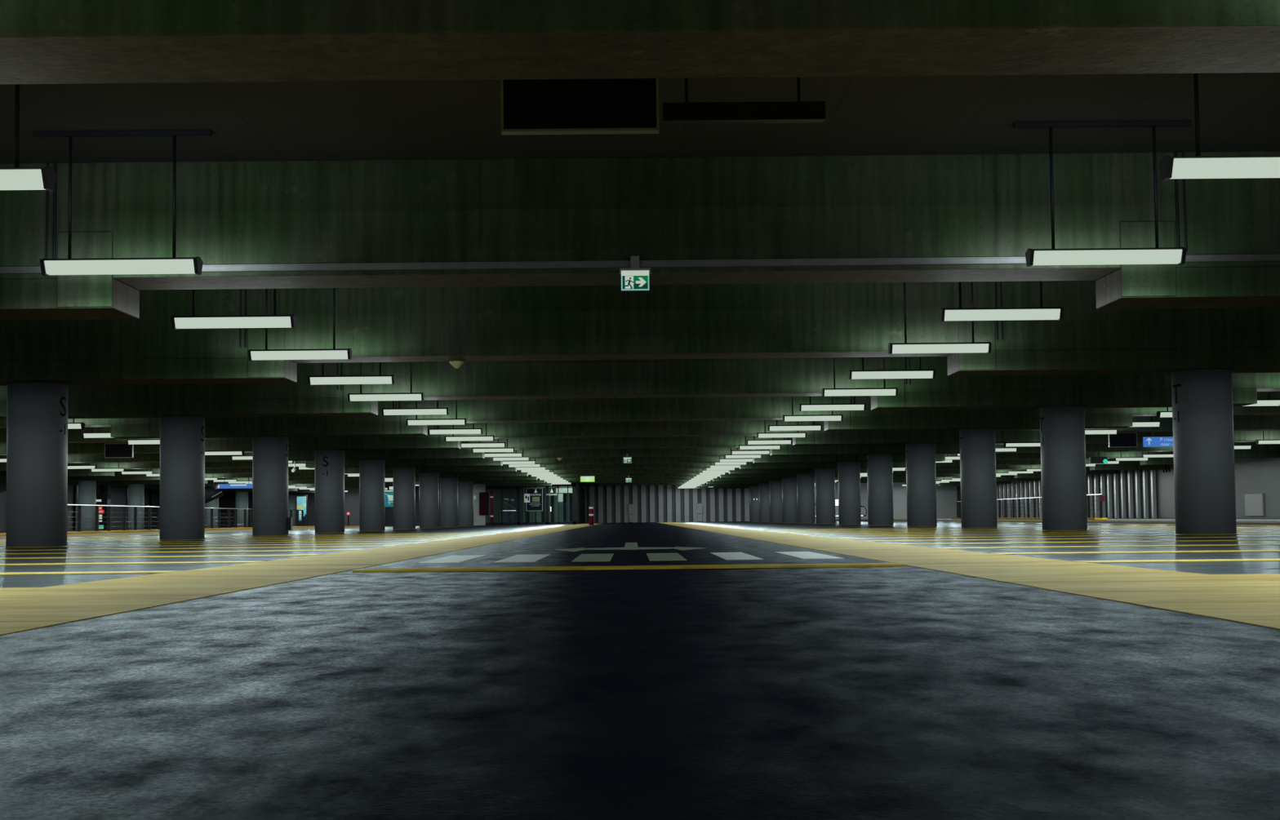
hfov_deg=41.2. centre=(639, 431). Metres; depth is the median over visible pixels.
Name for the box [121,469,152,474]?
lamp
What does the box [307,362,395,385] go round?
lamp
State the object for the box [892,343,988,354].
diffuser
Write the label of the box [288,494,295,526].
pillar
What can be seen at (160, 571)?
parking line
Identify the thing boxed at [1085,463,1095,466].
lamp
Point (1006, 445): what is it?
lamp
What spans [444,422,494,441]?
lamp
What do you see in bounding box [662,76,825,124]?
cable tray
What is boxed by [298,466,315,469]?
diffuser
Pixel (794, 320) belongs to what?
ceiling beam
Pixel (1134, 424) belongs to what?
diffuser
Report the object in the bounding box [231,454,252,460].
lamp
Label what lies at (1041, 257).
diffuser
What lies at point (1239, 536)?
parking line
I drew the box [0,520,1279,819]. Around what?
floor
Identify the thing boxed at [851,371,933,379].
diffuser
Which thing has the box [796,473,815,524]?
pillar
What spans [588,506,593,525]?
bollard
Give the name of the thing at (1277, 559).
parking line
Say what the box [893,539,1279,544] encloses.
parking line
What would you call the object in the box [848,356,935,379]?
lamp
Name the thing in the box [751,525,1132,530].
bay
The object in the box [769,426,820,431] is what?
diffuser
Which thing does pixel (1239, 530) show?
parking line
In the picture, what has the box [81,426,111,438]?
lamp
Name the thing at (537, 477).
diffuser
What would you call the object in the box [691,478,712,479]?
lamp
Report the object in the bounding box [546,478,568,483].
lamp
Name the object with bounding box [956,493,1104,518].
ramp railing
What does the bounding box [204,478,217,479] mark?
diffuser
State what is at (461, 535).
bay
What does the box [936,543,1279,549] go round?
parking line
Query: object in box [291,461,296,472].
security camera
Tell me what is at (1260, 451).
ceiling beam
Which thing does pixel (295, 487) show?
lamp
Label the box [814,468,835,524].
pillar
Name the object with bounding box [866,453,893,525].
pillar
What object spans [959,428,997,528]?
pillar
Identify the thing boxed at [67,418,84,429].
lamp
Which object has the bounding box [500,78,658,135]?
panel
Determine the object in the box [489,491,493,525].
bollard
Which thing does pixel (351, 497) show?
wall
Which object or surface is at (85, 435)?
diffuser
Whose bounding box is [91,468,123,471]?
diffuser
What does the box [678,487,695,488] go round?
diffuser
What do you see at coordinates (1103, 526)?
bay
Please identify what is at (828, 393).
diffuser
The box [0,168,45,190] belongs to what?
diffuser
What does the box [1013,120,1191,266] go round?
lamp
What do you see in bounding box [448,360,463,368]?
detector
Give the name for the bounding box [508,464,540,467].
diffuser
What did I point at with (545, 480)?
diffuser
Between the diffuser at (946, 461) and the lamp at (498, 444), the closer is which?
the lamp at (498, 444)
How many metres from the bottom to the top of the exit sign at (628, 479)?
0.377 m
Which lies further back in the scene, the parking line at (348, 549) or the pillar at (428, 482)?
the pillar at (428, 482)
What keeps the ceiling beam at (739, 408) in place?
attached to the ceiling
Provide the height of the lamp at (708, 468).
1.180 m
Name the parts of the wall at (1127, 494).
dark panel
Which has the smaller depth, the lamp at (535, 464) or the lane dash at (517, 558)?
the lane dash at (517, 558)
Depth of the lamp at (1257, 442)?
53.25 m
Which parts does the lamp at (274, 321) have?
hanging rod, hanging rod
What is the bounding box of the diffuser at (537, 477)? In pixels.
[537,476,559,478]
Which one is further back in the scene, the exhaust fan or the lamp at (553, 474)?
the exhaust fan
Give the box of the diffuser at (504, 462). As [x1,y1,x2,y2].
[502,461,534,464]
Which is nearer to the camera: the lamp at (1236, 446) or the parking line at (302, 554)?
the parking line at (302, 554)
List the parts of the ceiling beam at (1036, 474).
bearing plate, bearing plate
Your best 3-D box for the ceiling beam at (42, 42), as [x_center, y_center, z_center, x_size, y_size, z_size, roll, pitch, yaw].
[-3.321,-2.195,8.318,55.500,1.350,0.894,-1,-3,0]
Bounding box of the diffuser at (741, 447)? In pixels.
[739,445,779,449]
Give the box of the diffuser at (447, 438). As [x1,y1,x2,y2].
[445,436,493,441]
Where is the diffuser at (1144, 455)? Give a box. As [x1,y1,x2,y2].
[1142,454,1173,457]
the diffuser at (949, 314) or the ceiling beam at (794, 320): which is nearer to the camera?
the diffuser at (949, 314)
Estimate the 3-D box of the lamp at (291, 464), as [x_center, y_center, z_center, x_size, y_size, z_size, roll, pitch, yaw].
[-13.088,0.753,64.998,1.310,1.180,0.208,-1,-3,0]
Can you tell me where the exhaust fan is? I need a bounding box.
[204,480,223,503]
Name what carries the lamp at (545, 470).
hanging from the ceiling
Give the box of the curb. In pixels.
[0,525,359,539]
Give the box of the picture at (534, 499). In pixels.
[532,497,539,502]
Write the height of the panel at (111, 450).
1.416 m
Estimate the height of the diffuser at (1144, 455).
0.105 m
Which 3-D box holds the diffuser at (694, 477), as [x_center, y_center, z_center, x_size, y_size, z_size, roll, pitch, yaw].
[3.535,2.489,92.032,1.250,0.105,0.191,-1,-3,0]
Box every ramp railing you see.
[66,504,303,532]
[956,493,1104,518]
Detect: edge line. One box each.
[0,526,386,540]
[937,521,1279,526]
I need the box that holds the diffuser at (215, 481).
[213,480,235,482]
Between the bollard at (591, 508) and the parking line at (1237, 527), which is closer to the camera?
the parking line at (1237, 527)
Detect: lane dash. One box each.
[416,555,487,564]
[493,554,550,563]
[571,553,613,561]
[646,553,686,560]
[710,552,763,559]
[774,551,844,559]
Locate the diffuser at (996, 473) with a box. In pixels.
[995,473,1017,475]
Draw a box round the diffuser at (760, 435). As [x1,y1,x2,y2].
[758,433,805,438]
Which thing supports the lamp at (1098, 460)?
hanging from the ceiling
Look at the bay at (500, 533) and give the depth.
39.49 m
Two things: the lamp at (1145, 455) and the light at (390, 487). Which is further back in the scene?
the light at (390, 487)
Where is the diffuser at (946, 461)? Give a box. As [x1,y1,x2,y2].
[935,460,952,462]
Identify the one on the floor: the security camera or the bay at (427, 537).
the bay at (427, 537)
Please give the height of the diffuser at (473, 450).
0.105 m
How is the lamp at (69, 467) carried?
hanging from the ceiling
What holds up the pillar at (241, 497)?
on the floor
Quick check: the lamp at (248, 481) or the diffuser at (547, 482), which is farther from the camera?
the diffuser at (547, 482)
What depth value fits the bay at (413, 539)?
29.15 m
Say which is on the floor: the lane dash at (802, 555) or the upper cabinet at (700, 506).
the lane dash at (802, 555)
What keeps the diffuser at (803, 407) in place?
attached to the lamp at (854, 406)
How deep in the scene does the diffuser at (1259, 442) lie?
53.25 m
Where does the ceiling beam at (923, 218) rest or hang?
attached to the ceiling
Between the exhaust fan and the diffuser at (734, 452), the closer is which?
the diffuser at (734, 452)
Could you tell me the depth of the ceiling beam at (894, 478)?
108.79 m
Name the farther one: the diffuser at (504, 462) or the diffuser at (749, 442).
the diffuser at (504, 462)
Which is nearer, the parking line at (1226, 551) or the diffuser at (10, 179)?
the diffuser at (10, 179)
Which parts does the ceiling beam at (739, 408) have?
bearing plate, bearing plate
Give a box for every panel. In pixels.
[104,443,133,457]
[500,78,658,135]
[1107,431,1137,447]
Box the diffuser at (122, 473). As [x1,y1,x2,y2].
[121,471,151,474]
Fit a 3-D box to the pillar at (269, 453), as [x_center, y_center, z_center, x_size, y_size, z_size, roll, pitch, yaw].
[-8.565,1.278,39.512,0.821,2.300,0.821,2,-4,-37]
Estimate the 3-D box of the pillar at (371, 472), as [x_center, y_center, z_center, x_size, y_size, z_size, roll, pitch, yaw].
[-8.646,2.070,55.032,0.822,2.300,0.822,-1,-3,0]
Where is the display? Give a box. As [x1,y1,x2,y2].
[96,493,111,530]
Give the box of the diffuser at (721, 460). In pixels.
[720,458,752,462]
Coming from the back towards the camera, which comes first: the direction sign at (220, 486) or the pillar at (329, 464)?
the direction sign at (220, 486)
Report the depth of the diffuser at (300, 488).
111.42 m
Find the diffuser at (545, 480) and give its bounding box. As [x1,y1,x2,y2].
[545,480,565,481]
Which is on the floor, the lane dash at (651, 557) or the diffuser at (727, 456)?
the lane dash at (651, 557)
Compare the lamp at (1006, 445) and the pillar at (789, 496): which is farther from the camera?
the pillar at (789, 496)
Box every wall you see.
[0,477,159,532]
[218,487,439,527]
[473,484,485,525]
[522,484,750,523]
[814,482,956,519]
[956,465,1175,518]
[1234,457,1279,518]
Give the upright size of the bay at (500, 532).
0.006 m
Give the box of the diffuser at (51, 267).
[44,259,195,275]
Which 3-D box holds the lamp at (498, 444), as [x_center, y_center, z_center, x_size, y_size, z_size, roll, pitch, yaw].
[-4.563,-0.141,49.528,1.500,1.223,0.210,-1,-3,0]
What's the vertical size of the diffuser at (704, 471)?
0.105 m
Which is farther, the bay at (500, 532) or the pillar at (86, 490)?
the pillar at (86, 490)
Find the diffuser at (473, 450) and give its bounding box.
[472,448,513,452]
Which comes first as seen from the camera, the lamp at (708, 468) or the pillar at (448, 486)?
the lamp at (708, 468)
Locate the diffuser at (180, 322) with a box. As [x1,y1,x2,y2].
[174,316,291,328]
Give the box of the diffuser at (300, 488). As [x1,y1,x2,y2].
[298,488,315,489]
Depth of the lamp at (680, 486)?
119.31 m
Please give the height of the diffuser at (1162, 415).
0.105 m
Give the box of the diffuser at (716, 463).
[715,462,746,465]
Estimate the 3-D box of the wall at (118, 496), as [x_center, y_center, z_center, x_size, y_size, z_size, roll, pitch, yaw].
[-31.432,2.019,62.465,0.420,3.650,131.300,-1,-3,0]
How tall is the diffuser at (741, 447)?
0.105 m
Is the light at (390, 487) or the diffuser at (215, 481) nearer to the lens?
the diffuser at (215, 481)
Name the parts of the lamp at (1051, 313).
hanging rod, hanging rod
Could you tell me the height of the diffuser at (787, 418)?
0.105 m
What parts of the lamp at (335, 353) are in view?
hanging rod, hanging rod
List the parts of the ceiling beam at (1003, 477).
bearing plate, bearing plate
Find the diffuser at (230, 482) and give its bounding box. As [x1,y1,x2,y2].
[228,481,252,484]
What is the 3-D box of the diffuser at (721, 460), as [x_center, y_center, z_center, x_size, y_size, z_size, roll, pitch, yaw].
[3.676,1.114,65.068,1.250,0.105,0.191,-1,-3,0]
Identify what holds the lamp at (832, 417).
hanging from the ceiling
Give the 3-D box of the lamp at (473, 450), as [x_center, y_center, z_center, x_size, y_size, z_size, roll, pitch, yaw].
[-4.582,0.047,53.213,1.500,1.223,0.210,-1,-3,0]
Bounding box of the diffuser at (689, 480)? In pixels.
[688,480,710,481]
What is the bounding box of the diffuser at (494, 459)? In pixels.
[493,457,528,461]
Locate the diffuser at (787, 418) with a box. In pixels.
[784,415,841,421]
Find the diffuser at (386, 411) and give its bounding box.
[383,408,446,415]
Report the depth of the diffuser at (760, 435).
45.41 m
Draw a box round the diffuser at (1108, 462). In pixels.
[1088,461,1119,464]
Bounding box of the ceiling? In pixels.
[0,72,1279,163]
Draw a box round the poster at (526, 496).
[524,493,529,502]
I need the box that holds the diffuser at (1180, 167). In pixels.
[1170,157,1279,178]
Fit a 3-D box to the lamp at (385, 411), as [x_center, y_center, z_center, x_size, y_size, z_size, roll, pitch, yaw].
[-4.481,-0.932,34.009,1.500,1.223,0.210,-1,-3,0]
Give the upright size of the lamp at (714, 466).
1.180 m
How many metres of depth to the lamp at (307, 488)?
111.42 m
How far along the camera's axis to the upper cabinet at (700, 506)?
127.37 m
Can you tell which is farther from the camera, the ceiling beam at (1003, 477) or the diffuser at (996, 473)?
the ceiling beam at (1003, 477)
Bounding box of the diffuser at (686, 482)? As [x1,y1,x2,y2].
[686,481,706,483]
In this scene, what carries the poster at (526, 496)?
attached to the glass lobby
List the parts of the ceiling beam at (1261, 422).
bearing plate, bearing plate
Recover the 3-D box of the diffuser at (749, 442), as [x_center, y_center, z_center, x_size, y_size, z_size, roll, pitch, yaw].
[3.758,0.322,49.548,1.250,0.105,0.191,-1,-3,0]
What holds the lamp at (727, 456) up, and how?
hanging from the ceiling
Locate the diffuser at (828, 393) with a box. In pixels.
[824,389,895,396]
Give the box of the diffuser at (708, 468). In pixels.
[706,467,734,471]
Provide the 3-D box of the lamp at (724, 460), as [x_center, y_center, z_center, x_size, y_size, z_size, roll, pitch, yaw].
[3.671,0.577,65.095,1.310,1.180,0.208,-1,-3,0]
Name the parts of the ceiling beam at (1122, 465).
bearing plate, bearing plate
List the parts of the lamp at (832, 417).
hanging rod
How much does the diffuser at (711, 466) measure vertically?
0.105 m
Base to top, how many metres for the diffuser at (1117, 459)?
0.105 m
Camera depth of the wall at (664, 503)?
127.65 m
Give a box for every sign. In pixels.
[218,484,252,488]
[384,486,393,526]
[555,488,572,493]
[619,256,650,290]
[622,453,631,463]
[625,475,631,482]
[1142,416,1173,447]
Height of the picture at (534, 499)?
0.300 m
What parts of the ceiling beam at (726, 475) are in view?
bearing plate, bearing plate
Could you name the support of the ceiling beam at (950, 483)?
attached to the ceiling
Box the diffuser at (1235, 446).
[1234,445,1251,448]
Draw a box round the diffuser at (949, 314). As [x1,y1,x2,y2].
[944,309,1060,320]
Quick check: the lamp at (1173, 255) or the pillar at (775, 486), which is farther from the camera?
the pillar at (775, 486)
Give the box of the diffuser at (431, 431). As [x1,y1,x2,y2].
[429,429,480,434]
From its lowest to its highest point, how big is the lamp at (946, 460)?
1.180 m
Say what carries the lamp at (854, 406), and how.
hanging from the ceiling
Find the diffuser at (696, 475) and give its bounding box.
[696,475,719,476]
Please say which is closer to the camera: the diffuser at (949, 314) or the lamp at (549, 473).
the diffuser at (949, 314)
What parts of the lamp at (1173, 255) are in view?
hanging rod, mounting rail, hanging rod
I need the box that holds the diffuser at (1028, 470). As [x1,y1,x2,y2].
[1026,469,1040,471]
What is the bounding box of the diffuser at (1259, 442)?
[1257,440,1279,444]
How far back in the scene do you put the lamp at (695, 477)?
91.97 m
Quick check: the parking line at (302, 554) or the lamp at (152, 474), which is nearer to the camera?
the parking line at (302, 554)
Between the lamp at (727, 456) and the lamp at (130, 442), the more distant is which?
the lamp at (727, 456)
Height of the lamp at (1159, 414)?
1.223 m
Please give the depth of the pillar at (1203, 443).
23.57 m
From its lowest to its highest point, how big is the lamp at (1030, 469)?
1.180 m
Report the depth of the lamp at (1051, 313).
18.44 m
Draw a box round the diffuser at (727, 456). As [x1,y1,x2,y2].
[725,454,760,458]
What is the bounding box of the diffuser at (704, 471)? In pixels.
[702,470,728,473]
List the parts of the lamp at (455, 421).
hanging rod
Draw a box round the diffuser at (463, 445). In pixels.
[461,443,504,447]
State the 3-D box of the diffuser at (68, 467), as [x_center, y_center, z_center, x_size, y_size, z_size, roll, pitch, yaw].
[-21.412,1.377,64.923,1.250,0.105,0.191,-1,-3,0]
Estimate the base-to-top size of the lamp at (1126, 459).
1.180 m
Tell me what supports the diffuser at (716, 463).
attached to the lamp at (719, 463)
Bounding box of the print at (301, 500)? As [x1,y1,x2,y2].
[297,496,306,520]
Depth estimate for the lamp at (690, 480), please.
99.73 m
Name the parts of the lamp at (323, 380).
hanging rod, hanging rod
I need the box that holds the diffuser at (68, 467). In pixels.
[67,466,94,469]
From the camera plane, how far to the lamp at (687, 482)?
103.81 m
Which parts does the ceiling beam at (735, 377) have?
bearing plate, bearing plate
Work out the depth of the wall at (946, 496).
128.00 m
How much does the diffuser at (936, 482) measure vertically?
0.105 m
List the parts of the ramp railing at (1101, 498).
post, post, post, post, post, post, rail, post, post, post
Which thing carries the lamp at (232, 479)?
hanging from the ceiling
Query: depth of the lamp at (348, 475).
80.41 m
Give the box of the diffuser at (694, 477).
[693,476,716,478]
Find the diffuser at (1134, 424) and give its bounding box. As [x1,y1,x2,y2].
[1132,422,1159,426]
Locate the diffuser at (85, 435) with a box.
[83,433,111,438]
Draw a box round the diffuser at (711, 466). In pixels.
[710,465,739,468]
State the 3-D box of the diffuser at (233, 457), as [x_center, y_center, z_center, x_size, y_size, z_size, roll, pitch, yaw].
[-13.042,0.894,57.211,1.250,0.105,0.191,-1,-3,0]
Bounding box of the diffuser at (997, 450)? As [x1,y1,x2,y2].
[995,448,1016,452]
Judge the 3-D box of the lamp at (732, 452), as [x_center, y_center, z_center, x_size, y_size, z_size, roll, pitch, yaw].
[3.711,0.168,57.336,1.500,1.223,0.210,-1,-3,0]
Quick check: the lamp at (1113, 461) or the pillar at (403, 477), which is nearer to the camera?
the pillar at (403, 477)
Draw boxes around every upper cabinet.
[479,492,488,515]
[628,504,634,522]
[697,503,702,521]
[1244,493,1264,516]
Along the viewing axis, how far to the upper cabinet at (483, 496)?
100.54 m
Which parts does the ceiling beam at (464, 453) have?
bearing plate, bearing plate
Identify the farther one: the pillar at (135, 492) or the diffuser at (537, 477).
the diffuser at (537, 477)
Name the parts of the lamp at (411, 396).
hanging rod, hanging rod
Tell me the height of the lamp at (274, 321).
1.223 m
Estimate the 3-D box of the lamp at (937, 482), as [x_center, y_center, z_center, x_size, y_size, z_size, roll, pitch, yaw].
[19.636,2.782,111.748,1.310,1.180,0.208,-1,-3,0]
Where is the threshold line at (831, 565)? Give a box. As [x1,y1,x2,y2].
[352,563,905,573]
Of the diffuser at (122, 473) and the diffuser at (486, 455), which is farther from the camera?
the diffuser at (122, 473)
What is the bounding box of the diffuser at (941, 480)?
[941,480,960,481]
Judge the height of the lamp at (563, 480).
1.180 m
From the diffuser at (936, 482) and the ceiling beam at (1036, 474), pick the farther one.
the diffuser at (936, 482)
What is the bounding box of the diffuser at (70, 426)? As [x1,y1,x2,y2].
[67,423,81,429]
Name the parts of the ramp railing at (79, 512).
post, post, post, post, post, post, post, post, rail, post, post, post, post, post, post, post, post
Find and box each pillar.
[5,382,67,548]
[77,480,96,531]
[127,484,144,530]
[159,416,204,541]
[204,497,218,528]
[235,491,248,528]
[252,435,292,536]
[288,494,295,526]
[314,449,344,533]
[359,459,385,531]
[392,466,415,529]
[418,472,439,528]
[440,477,457,527]
[457,480,473,526]
[749,485,759,522]
[759,483,769,522]
[769,480,782,522]
[782,477,797,523]
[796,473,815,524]
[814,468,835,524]
[837,462,861,524]
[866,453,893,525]
[905,443,937,527]
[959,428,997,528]
[1040,405,1087,531]
[1171,368,1236,535]
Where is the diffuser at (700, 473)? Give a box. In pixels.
[699,472,724,475]
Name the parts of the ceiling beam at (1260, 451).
bearing plate, bearing plate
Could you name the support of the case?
on the floor
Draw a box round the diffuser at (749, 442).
[747,440,791,444]
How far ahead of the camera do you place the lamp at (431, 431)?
41.68 m
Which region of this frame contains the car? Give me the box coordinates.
[814,498,866,516]
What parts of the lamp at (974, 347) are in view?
hanging rod, hanging rod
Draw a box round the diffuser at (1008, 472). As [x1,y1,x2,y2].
[1008,471,1033,473]
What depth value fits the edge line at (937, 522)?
47.90 m
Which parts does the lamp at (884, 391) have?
hanging rod, hanging rod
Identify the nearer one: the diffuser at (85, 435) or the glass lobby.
the diffuser at (85, 435)
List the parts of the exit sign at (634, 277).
doorway, panel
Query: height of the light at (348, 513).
0.830 m
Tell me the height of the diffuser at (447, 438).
0.105 m
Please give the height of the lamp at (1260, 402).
1.223 m
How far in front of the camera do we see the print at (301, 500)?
111.78 m
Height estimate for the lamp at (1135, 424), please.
1.223 m
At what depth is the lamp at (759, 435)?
45.41 m
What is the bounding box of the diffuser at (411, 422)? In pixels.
[408,419,464,425]
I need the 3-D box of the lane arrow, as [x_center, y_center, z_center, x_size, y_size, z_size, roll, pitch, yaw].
[-0.108,1.311,19.408,1.580,0.006,5.700,-1,-3,0]
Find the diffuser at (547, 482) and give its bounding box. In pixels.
[546,481,568,483]
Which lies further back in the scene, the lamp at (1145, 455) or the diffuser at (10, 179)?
the lamp at (1145, 455)
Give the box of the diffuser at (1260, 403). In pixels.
[1244,400,1279,406]
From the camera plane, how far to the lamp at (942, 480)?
107.59 m
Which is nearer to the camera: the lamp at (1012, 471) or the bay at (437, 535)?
the bay at (437, 535)
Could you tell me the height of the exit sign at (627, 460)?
0.350 m
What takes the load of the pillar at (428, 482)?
on the floor
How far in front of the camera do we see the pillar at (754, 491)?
108.90 m
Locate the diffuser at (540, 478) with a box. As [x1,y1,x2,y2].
[539,478,563,479]
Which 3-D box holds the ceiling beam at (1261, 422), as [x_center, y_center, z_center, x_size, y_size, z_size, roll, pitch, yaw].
[-3.525,-0.216,47.117,55.500,1.350,0.894,-1,-3,0]
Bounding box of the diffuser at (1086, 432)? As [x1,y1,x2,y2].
[1084,430,1116,434]
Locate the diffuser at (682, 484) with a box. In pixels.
[682,484,701,485]
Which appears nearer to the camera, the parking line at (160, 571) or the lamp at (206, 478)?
the parking line at (160, 571)
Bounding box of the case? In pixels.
[296,495,307,526]
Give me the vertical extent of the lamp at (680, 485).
1.180 m
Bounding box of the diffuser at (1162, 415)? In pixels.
[1160,412,1172,417]
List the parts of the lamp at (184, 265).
hanging rod, mounting rail, hanging rod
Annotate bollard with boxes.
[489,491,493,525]
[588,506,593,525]
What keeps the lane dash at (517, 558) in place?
on the floor
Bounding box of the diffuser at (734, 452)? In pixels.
[732,450,768,454]
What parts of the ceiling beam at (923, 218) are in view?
bearing plate, bearing plate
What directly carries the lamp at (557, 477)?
hanging from the ceiling
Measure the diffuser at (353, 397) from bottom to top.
0.105 m
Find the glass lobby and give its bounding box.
[485,483,585,524]
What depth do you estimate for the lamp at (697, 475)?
88.27 m
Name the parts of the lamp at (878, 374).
hanging rod, hanging rod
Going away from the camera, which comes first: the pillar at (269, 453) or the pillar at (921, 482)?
the pillar at (269, 453)
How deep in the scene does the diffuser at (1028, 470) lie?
84.29 m
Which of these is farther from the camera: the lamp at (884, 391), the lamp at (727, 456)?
the lamp at (727, 456)
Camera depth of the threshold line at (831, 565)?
10.70 m
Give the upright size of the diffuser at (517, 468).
0.105 m
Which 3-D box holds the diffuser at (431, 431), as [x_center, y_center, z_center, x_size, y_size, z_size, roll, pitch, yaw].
[-4.516,0.014,41.740,1.250,0.105,0.191,-1,-3,0]
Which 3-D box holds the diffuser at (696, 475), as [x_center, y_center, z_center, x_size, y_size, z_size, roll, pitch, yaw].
[3.554,2.301,88.347,1.250,0.105,0.191,-1,-3,0]
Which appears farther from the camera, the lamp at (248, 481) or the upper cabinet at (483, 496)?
the upper cabinet at (483, 496)
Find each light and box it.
[346,511,350,525]
[384,486,392,491]
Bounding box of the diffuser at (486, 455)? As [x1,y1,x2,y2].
[484,453,521,457]
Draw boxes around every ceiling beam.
[0,0,1279,84]
[0,151,1279,319]
[0,280,1279,386]
[0,356,1279,419]
[0,391,1279,439]
[0,414,1279,452]
[0,431,1279,461]
[0,442,1279,471]
[0,451,1173,477]
[67,458,1165,481]
[67,465,1117,485]
[106,474,1041,490]
[111,469,1040,488]
[148,476,1011,492]
[222,480,960,493]
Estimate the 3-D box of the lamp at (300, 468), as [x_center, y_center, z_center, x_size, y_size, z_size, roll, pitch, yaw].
[-13.107,0.941,68.684,1.310,1.180,0.208,-1,-3,0]
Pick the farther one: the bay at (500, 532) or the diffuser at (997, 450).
the diffuser at (997, 450)
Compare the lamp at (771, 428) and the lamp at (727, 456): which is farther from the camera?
the lamp at (727, 456)
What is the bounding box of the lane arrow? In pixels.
[555,542,706,551]
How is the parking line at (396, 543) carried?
on the floor
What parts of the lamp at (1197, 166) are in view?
hanging rod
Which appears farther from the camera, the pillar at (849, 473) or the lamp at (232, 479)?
the lamp at (232, 479)
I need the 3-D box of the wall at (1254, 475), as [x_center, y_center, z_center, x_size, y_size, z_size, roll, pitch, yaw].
[24.434,0.168,37.969,0.300,3.650,81.600,-1,-3,0]
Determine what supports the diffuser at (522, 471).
attached to the lamp at (545, 470)
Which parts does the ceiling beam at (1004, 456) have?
bearing plate, bearing plate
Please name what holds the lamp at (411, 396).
hanging from the ceiling
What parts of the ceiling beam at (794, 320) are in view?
bearing plate, bearing plate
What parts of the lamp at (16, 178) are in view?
hanging rod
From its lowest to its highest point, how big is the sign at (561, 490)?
0.300 m
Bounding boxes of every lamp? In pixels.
[0,84,57,191]
[0,457,6,462]
[32,129,212,276]
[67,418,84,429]
[67,462,95,469]
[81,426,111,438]
[90,462,123,471]
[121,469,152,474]
[126,439,159,444]
[146,473,159,476]
[170,288,297,329]
[204,451,244,455]
[204,477,217,479]
[213,478,236,482]
[228,477,252,484]
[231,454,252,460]
[248,288,351,360]
[288,462,305,466]
[288,486,306,488]
[298,461,315,469]
[298,487,315,489]
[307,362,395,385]
[347,362,424,401]
[347,474,359,476]
[382,400,448,415]
[406,400,466,426]
[428,423,482,435]
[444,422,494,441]
[460,439,506,448]
[471,439,514,453]
[484,449,523,457]
[492,449,528,461]
[502,458,535,464]
[508,458,540,467]
[516,465,546,470]
[520,465,550,472]
[528,471,554,475]
[531,470,557,476]
[537,475,560,478]
[539,474,563,479]
[545,479,566,481]
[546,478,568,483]
[551,482,570,484]
[677,484,695,488]
[679,485,696,488]
[682,483,701,485]
[686,480,706,483]
[688,479,710,481]
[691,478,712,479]
[693,475,716,478]
[695,474,719,476]
[699,468,724,475]
[702,468,728,473]
[706,462,734,471]
[709,462,739,468]
[714,456,746,465]
[719,456,752,462]
[724,448,761,458]
[730,447,769,454]
[738,435,781,449]
[746,435,791,444]
[756,420,806,438]
[768,420,822,431]
[782,396,842,422]
[799,395,866,411]
[821,357,897,396]
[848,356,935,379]
[888,281,991,354]
[892,468,905,471]
[935,453,953,462]
[936,480,949,483]
[938,280,1063,322]
[941,479,960,481]
[945,456,959,459]
[995,446,1017,452]
[995,469,1017,475]
[1003,443,1040,447]
[1008,470,1033,473]
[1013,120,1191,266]
[1026,465,1040,471]
[1084,428,1118,434]
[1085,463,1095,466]
[1088,452,1107,463]
[1088,458,1119,464]
[1115,452,1147,461]
[1132,416,1161,426]
[1142,451,1173,457]
[1156,407,1172,417]
[1158,73,1279,181]
[1234,442,1252,449]
[1244,391,1279,406]
[1255,431,1279,444]
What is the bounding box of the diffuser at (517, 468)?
[516,467,545,470]
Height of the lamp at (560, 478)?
1.180 m
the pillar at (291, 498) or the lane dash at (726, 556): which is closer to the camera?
the lane dash at (726, 556)
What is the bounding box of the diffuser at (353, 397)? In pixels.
[349,394,421,401]
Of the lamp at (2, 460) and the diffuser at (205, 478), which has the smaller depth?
the lamp at (2, 460)
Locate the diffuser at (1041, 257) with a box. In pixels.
[1033,249,1182,265]
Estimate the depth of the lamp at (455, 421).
37.60 m
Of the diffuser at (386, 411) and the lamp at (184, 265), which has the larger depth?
the diffuser at (386, 411)
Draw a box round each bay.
[0,537,468,542]
[0,538,454,544]
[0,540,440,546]
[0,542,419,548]
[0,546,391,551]
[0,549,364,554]
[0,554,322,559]
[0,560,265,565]
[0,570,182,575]
[66,533,502,538]
[66,534,474,539]
[85,535,482,540]
[122,532,510,537]
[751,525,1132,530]
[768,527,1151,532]
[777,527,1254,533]
[801,526,1136,530]
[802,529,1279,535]
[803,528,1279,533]
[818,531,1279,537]
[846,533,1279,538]
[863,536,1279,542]
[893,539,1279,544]
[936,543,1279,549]
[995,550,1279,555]
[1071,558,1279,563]
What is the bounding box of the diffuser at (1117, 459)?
[1115,457,1147,461]
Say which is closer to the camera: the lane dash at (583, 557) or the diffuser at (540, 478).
the lane dash at (583, 557)
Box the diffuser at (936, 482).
[936,481,949,483]
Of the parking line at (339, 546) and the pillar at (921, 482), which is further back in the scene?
the pillar at (921, 482)
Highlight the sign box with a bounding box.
[580,474,595,482]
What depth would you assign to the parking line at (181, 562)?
13.71 m
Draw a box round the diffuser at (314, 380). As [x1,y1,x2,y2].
[310,376,391,385]
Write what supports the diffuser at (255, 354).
attached to the lamp at (335, 353)
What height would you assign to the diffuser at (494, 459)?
0.105 m
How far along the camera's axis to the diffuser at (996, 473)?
92.06 m
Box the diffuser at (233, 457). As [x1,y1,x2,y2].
[231,456,252,459]
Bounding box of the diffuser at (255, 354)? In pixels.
[250,350,347,360]
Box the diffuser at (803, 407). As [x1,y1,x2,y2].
[800,404,864,411]
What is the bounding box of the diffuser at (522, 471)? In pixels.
[520,470,549,472]

